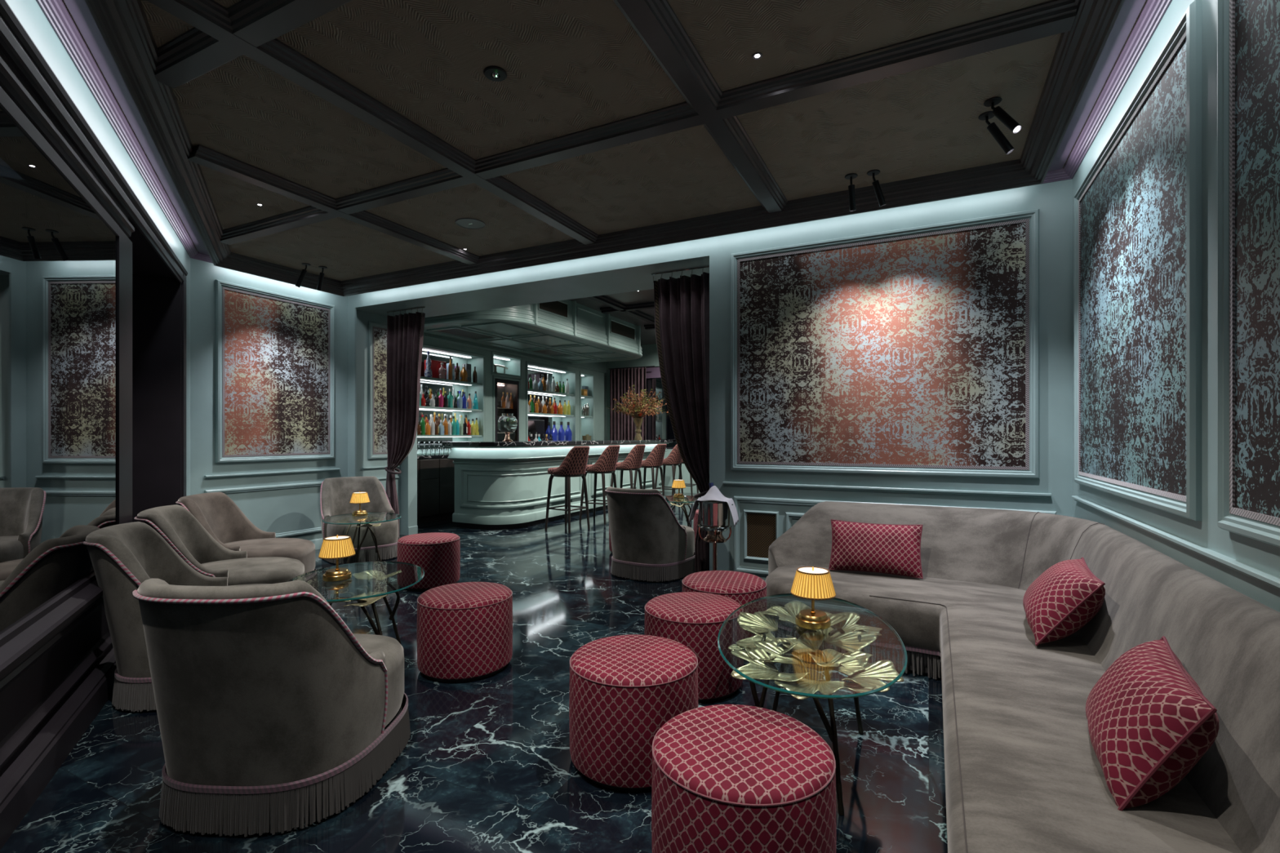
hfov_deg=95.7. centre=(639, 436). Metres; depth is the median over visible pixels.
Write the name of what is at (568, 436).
bottle
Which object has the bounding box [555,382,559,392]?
bottle
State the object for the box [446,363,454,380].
gift box
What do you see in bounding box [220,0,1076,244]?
ceiling beam
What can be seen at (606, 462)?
bar stool
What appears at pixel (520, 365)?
shelving unit
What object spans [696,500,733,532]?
bucket
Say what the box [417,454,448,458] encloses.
countertop
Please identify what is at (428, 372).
ceramic bottle
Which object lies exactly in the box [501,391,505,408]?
bottle
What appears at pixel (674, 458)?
bar stool
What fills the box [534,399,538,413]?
bottle
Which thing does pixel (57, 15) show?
trim
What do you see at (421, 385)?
bottle
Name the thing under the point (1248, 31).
panel
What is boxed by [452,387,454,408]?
bottle
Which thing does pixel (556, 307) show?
grille
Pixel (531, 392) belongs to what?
shelf
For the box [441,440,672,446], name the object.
countertop
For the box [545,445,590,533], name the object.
bar stool
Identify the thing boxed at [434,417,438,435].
bottle
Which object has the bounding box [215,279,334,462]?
panel
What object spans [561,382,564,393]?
bottle
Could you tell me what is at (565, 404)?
bottle
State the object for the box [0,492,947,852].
floor
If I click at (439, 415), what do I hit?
bottle
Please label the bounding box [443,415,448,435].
bottle
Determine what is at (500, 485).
bar counter
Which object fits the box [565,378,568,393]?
bottle
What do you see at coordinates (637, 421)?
flower vase
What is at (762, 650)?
glass table
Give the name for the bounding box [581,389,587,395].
gift box
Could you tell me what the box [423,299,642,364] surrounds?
canopy
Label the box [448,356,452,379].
bottle
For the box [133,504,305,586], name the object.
armchair
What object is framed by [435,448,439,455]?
glass
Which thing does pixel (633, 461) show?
bar stool
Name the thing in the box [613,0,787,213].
trim
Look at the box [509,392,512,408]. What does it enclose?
bottle
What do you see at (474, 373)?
bottle
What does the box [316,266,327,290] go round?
ceiling spotlight
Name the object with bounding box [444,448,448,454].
glass
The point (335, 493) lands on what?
armchair
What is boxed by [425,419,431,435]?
bottle
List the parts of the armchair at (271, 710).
seat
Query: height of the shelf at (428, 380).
0.030 m
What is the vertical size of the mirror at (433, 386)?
1.640 m
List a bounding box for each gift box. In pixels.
[424,360,446,379]
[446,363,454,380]
[462,363,471,382]
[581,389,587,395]
[582,386,588,395]
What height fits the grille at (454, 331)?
0.001 m
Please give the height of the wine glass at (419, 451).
0.213 m
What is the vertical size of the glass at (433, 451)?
0.100 m
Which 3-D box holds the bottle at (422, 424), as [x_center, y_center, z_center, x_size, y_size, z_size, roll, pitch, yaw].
[-3.456,-0.183,9.210,0.081,0.322,0.081,0,0,22]
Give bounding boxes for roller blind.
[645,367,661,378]
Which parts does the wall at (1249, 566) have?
trim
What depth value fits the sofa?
1.88 m
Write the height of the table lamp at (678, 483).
0.240 m
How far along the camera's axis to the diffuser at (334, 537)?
3.19 m
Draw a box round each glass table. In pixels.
[287,560,424,644]
[322,511,400,571]
[663,495,700,527]
[717,593,906,815]
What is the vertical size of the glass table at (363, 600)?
0.523 m
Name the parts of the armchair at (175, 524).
seat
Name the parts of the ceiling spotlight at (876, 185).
ceiling plate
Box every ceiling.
[62,0,1146,280]
[568,288,656,345]
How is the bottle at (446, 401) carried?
on the shelving unit at (520, 365)
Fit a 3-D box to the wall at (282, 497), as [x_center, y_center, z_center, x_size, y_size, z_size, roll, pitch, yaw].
[-4.176,-0.275,5.993,0.278,3.150,2.400,0,0,27]
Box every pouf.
[396,532,460,591]
[417,582,512,682]
[568,634,697,791]
[608,524,612,552]
[644,591,743,702]
[651,704,836,852]
[681,570,766,638]
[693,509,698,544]
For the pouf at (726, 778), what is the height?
0.426 m
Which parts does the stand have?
arm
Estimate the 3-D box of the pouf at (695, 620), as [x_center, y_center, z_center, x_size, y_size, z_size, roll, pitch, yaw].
[0.283,1.087,3.055,0.520,0.426,0.520,0,0,18]
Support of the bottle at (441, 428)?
on the shelving unit at (520, 365)
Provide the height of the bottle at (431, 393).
0.292 m
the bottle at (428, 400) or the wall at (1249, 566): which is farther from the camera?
the bottle at (428, 400)
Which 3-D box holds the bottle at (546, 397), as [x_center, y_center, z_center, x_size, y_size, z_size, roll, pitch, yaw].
[-1.994,-0.661,12.358,0.091,0.368,0.091,0,0,35]
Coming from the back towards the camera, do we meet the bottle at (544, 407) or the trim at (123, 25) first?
the bottle at (544, 407)
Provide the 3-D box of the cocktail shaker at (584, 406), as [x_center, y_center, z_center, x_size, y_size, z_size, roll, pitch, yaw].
[-1.276,-0.611,13.531,0.084,0.269,0.084,0,0,27]
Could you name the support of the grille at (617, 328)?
attached to the canopy
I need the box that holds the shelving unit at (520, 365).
[417,332,606,449]
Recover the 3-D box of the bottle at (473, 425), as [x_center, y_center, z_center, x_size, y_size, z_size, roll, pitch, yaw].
[-2.951,-0.165,10.227,0.085,0.287,0.085,0,0,43]
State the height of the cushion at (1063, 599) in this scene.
0.303 m
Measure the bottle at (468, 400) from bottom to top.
0.273 m
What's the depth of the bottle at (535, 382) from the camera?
11.81 m
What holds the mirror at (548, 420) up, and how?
attached to the shelving unit at (520, 365)
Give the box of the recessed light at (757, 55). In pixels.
[751,52,762,59]
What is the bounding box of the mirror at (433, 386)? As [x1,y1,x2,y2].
[417,352,452,449]
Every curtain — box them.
[384,306,425,538]
[608,365,654,439]
[651,265,709,573]
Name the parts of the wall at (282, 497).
trim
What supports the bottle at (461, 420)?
on the shelving unit at (520, 365)
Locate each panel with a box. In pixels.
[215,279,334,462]
[368,320,387,459]
[730,208,1039,478]
[1074,0,1201,520]
[1217,0,1279,547]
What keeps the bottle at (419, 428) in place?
on the shelving unit at (520, 365)
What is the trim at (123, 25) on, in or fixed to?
attached to the ceiling at (571, 66)
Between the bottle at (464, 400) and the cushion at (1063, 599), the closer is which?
the cushion at (1063, 599)
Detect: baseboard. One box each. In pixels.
[0,644,116,849]
[310,525,764,581]
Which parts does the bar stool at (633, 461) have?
leg, leg, leg, backrest, leg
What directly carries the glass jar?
on the dispenser
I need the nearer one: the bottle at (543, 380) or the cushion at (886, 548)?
the cushion at (886, 548)
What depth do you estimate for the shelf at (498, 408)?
11.14 m
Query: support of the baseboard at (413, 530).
attached to the wall at (792, 495)
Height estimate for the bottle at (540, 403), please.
0.276 m
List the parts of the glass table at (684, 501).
glass, leg, leg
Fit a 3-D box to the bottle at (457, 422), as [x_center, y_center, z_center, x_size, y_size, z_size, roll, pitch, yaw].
[-3.120,-0.167,9.892,0.072,0.292,0.072,0,0,15]
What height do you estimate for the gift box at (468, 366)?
0.329 m
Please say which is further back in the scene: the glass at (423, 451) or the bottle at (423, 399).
the bottle at (423, 399)
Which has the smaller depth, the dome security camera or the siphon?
the dome security camera
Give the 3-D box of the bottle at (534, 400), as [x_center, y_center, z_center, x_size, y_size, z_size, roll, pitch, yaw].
[-2.180,-0.661,11.993,0.091,0.368,0.091,0,0,43]
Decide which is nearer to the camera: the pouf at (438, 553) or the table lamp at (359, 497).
the pouf at (438, 553)
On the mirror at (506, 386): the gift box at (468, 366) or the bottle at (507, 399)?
the bottle at (507, 399)
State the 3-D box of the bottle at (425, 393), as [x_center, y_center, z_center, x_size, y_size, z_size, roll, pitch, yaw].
[-3.470,-0.645,9.395,0.083,0.338,0.083,0,0,33]
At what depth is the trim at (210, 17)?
2.98 m
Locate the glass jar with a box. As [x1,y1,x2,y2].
[497,413,517,432]
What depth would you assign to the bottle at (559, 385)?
12.61 m
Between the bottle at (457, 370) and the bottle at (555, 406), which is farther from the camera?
the bottle at (555, 406)
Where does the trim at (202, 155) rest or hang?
attached to the ceiling at (571, 66)
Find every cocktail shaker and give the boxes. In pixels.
[581,406,584,415]
[583,404,586,415]
[586,403,589,416]
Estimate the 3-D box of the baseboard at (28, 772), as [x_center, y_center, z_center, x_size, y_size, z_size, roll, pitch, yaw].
[-1.425,1.222,0.758,0.075,0.155,6.516,0,0,-31]
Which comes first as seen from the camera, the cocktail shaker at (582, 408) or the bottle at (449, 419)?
the bottle at (449, 419)
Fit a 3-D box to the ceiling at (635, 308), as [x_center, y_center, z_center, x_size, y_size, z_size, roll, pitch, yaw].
[1.174,-2.205,9.527,8.800,0.190,7.100,0,0,27]
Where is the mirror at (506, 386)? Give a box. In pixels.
[495,378,519,440]
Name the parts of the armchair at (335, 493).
seat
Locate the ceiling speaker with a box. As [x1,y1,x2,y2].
[455,217,485,229]
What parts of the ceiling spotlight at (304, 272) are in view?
ceiling plate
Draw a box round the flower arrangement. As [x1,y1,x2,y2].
[608,384,668,417]
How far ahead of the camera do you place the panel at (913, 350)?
4.30 m
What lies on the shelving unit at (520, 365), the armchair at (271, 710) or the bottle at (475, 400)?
the bottle at (475, 400)
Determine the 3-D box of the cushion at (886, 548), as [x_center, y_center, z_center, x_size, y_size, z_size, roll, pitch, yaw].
[1.507,0.715,3.718,0.555,0.317,0.186,0,0,25]
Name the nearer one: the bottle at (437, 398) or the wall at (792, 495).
the wall at (792, 495)
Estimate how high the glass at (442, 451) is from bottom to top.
0.100 m
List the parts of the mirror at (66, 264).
sill, pane, frame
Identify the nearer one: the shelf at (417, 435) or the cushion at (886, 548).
the cushion at (886, 548)
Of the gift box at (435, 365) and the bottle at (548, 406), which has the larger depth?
the bottle at (548, 406)
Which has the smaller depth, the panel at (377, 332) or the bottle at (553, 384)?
the panel at (377, 332)
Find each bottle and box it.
[417,420,421,435]
[419,392,421,405]
[419,414,425,435]
[420,384,423,398]
[421,394,426,406]
[423,386,428,399]
[424,351,432,377]
[425,394,430,406]
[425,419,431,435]
[428,389,432,399]
[430,395,435,406]
[430,417,435,435]
[434,391,439,407]
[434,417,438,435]
[436,413,442,425]
[438,362,445,378]
[438,390,444,407]
[438,420,444,435]
[443,391,448,407]
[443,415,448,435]
[447,388,453,408]
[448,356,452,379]
[448,417,451,435]
[451,416,456,435]
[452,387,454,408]
[453,395,457,408]
[454,363,459,381]
[456,417,459,435]
[457,391,462,408]
[459,415,462,435]
[460,364,467,382]
[462,391,466,408]
[462,417,466,435]
[466,393,471,408]
[466,419,471,435]
[471,418,475,435]
[472,366,476,382]
[472,391,478,409]
[475,417,479,435]
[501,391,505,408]
[505,392,509,408]
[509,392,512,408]
[528,375,533,389]
[528,395,532,412]
[529,397,533,413]
[532,376,537,390]
[533,395,536,413]
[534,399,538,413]
[537,377,542,391]
[538,400,542,413]
[542,375,545,391]
[542,401,546,413]
[545,396,547,406]
[546,375,550,391]
[546,402,550,413]
[550,403,554,413]
[551,376,555,391]
[551,421,557,440]
[553,400,557,413]
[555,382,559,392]
[557,400,563,414]
[557,421,564,440]
[558,381,561,392]
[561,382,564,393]
[563,400,566,414]
[564,422,572,439]
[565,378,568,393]
[566,400,570,414]
[708,482,718,502]
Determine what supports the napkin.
on the bucket
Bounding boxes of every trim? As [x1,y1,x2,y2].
[35,0,1172,282]
[84,0,1124,296]
[146,0,598,244]
[155,0,352,88]
[186,144,479,265]
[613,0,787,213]
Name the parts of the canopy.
soffit moulding, fascia moulding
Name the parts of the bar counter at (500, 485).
lip moulding, panel moulding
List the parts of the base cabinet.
door, drawer, door, door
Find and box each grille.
[436,328,492,338]
[532,349,567,355]
[539,301,567,317]
[611,320,634,339]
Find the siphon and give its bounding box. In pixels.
[493,364,507,373]
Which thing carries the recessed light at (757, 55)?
in the ceiling at (571, 66)
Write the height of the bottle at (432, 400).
0.198 m
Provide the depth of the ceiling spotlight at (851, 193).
3.92 m
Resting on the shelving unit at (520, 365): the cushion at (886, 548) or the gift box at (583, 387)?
the gift box at (583, 387)
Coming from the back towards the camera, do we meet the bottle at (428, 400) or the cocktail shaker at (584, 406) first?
the cocktail shaker at (584, 406)
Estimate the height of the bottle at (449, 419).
0.292 m
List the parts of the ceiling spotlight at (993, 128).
ceiling plate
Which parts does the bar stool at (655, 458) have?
leg, leg, leg, backrest, leg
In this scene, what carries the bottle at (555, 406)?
on the shelving unit at (520, 365)
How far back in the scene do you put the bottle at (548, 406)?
12.21 m
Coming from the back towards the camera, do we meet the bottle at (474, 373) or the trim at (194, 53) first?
the bottle at (474, 373)
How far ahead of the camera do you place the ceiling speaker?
4.78 m
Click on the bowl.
(419, 451)
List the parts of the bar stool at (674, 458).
leg, leg, backrest, leg, leg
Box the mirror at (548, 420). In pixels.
[528,368,552,439]
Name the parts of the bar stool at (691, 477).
leg, leg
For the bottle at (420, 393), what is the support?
on the shelving unit at (520, 365)
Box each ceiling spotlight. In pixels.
[295,262,311,287]
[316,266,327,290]
[844,173,857,211]
[866,169,886,206]
[977,111,1014,155]
[983,97,1021,133]
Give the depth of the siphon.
10.91 m
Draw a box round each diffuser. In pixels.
[325,536,348,539]
[798,567,827,573]
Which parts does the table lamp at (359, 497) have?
lamp shade, shade trim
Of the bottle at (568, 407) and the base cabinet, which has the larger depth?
the bottle at (568, 407)
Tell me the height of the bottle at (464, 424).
0.292 m
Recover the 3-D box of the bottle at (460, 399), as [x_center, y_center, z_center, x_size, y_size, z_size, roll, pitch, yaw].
[-3.090,-0.627,9.943,0.077,0.301,0.078,0,0,9]
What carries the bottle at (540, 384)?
on the shelving unit at (520, 365)
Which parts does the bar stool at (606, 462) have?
leg, leg, seat, leg, backrest, leg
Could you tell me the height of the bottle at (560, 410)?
0.309 m
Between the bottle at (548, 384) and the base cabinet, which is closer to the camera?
the base cabinet
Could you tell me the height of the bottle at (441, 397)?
0.287 m
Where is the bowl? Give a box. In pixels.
[417,448,422,455]
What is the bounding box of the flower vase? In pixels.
[632,417,644,439]
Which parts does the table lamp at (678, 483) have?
lamp shade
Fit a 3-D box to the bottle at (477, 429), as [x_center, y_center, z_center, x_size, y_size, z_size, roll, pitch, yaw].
[-2.909,-0.175,10.311,0.090,0.307,0.090,0,0,-40]
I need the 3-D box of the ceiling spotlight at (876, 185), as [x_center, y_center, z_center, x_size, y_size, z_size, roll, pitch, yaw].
[1.584,-1.651,3.864,0.139,0.218,0.084,0,0,-6]
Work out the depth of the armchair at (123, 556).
2.73 m
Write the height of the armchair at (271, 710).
0.827 m
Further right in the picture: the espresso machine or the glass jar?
the espresso machine
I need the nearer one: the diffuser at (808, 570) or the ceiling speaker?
the diffuser at (808, 570)
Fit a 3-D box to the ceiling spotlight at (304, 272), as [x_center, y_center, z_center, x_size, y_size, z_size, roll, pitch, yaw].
[-3.445,-1.641,5.919,0.148,0.238,0.084,0,0,-14]
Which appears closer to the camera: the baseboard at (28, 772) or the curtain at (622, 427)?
the baseboard at (28, 772)
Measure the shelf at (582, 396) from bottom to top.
0.030 m
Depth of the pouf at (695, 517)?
6.81 m
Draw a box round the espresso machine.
[528,419,544,439]
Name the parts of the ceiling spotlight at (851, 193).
ceiling plate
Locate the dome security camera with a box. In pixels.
[483,66,506,81]
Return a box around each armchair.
[83,521,269,711]
[132,578,410,836]
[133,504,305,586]
[175,492,318,590]
[320,475,398,564]
[604,486,694,582]
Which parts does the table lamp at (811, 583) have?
stem, shade trim, lamp shade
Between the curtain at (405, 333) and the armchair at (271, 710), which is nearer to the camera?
the armchair at (271, 710)
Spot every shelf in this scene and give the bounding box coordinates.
[417,435,482,436]
[419,405,482,411]
[420,376,482,386]
[497,407,515,409]
[528,389,573,395]
[528,412,573,416]
[581,395,591,398]
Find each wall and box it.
[0,0,190,522]
[190,257,347,540]
[347,178,1072,580]
[606,343,700,493]
[1071,0,1279,612]
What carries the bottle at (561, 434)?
on the shelving unit at (520, 365)
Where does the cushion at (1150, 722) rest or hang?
on the sofa
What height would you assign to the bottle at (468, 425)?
0.276 m
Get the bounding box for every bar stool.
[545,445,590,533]
[579,444,620,524]
[610,444,645,488]
[633,444,666,496]
[654,444,683,495]
[671,458,698,496]
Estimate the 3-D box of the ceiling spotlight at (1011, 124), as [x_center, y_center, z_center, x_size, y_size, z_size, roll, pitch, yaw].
[1.879,-1.649,3.000,0.084,0.222,0.186,0,0,-31]
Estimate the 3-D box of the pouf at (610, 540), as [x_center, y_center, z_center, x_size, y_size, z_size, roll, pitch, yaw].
[-0.088,1.087,6.502,0.520,0.426,0.520,0,0,27]
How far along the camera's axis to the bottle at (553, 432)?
12.39 m
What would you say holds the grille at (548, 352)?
attached to the canopy
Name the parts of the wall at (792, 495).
trim, trim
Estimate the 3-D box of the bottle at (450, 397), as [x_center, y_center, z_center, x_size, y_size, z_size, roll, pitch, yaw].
[-3.193,-0.637,9.749,0.082,0.321,0.083,0,0,24]
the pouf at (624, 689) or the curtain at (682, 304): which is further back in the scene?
the curtain at (682, 304)
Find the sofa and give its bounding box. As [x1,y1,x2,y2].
[764,501,1279,852]
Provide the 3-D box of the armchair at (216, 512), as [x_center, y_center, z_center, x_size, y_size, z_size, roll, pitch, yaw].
[-3.135,0.879,4.667,0.929,0.827,0.746,0,0,-11]
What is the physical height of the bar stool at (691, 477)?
1.166 m
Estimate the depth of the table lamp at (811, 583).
2.35 m
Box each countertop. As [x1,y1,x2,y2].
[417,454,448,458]
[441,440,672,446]
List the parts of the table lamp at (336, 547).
shade trim, lamp shade, stem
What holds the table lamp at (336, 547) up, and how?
on the glass table at (363, 600)
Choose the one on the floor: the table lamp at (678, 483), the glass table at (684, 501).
the glass table at (684, 501)
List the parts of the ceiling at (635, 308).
trim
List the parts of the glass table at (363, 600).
leg, glass, leg, leg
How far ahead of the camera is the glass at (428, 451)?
8.81 m
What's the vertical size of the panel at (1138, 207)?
1.820 m
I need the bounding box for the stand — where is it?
[697,524,731,570]
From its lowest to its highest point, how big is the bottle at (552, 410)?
0.235 m
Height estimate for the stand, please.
0.613 m
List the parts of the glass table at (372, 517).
leg, glass, leg, leg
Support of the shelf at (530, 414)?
attached to the shelving unit at (520, 365)
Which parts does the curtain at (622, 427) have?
rail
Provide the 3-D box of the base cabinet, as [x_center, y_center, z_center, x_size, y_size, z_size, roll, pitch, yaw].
[-3.059,0.797,9.319,0.348,1.005,2.450,0,0,27]
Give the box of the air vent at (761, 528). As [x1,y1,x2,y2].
[743,509,778,561]
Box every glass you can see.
[417,441,422,455]
[421,448,426,455]
[426,448,431,455]
[431,448,435,455]
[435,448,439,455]
[440,448,444,455]
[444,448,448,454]
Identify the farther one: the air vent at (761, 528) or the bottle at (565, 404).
the bottle at (565, 404)
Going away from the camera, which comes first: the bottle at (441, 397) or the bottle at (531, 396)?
the bottle at (441, 397)
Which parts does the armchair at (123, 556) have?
seat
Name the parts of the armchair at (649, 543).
seat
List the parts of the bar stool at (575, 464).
leg, leg, seat, leg, backrest, leg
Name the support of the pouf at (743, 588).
on the floor
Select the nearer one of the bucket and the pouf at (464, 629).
the pouf at (464, 629)
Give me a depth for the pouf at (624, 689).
2.13 m
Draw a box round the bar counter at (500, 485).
[441,440,672,529]
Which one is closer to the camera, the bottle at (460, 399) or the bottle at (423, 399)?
the bottle at (423, 399)
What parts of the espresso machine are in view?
tilted panel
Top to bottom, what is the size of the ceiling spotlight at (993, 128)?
0.230 m
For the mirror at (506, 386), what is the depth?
11.18 m
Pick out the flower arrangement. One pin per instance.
(641, 407)
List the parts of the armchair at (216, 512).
seat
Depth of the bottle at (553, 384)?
12.39 m
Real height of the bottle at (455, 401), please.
0.215 m
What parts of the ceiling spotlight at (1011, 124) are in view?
ceiling plate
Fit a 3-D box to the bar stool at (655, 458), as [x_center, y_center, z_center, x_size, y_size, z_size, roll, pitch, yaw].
[0.179,0.718,10.369,0.591,1.166,0.481,0,0,29]
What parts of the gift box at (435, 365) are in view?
panel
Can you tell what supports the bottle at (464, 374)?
on the shelving unit at (520, 365)
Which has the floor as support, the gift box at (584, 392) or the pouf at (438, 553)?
the pouf at (438, 553)
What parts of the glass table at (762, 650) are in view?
leg, leg, glass, leg, leg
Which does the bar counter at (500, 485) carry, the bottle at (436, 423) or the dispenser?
the dispenser
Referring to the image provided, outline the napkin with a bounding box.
[688,485,738,527]
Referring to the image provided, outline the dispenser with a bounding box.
[497,413,517,441]
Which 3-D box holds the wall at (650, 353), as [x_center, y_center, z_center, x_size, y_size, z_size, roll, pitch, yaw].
[2.714,-0.450,12.614,8.800,3.500,0.200,0,0,27]
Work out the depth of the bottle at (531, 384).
11.69 m
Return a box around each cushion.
[828,519,923,578]
[1022,557,1105,645]
[1085,635,1218,810]
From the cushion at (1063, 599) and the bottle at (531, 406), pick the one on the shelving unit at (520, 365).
the bottle at (531, 406)
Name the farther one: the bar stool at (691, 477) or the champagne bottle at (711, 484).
the bar stool at (691, 477)
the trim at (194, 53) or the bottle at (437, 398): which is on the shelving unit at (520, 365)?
the bottle at (437, 398)
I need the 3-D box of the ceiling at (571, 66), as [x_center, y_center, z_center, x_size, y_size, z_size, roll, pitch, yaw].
[-1.774,-1.820,2.549,7.450,0.120,6.722,0,0,27]
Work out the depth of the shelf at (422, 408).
9.72 m
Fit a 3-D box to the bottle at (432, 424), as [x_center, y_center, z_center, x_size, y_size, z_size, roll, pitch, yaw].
[-3.361,-0.167,9.386,0.073,0.292,0.073,0,0,7]
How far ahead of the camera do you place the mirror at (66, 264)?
2.38 m
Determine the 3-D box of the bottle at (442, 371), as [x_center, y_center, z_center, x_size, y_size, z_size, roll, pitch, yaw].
[-3.240,-1.075,9.482,0.116,0.266,0.116,0,0,27]
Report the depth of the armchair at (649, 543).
5.18 m
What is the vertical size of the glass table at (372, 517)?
0.523 m
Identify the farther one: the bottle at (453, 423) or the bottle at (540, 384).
the bottle at (540, 384)
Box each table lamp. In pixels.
[318,534,355,582]
[350,491,369,516]
[671,479,685,497]
[790,566,835,629]
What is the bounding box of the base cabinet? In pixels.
[417,454,454,524]

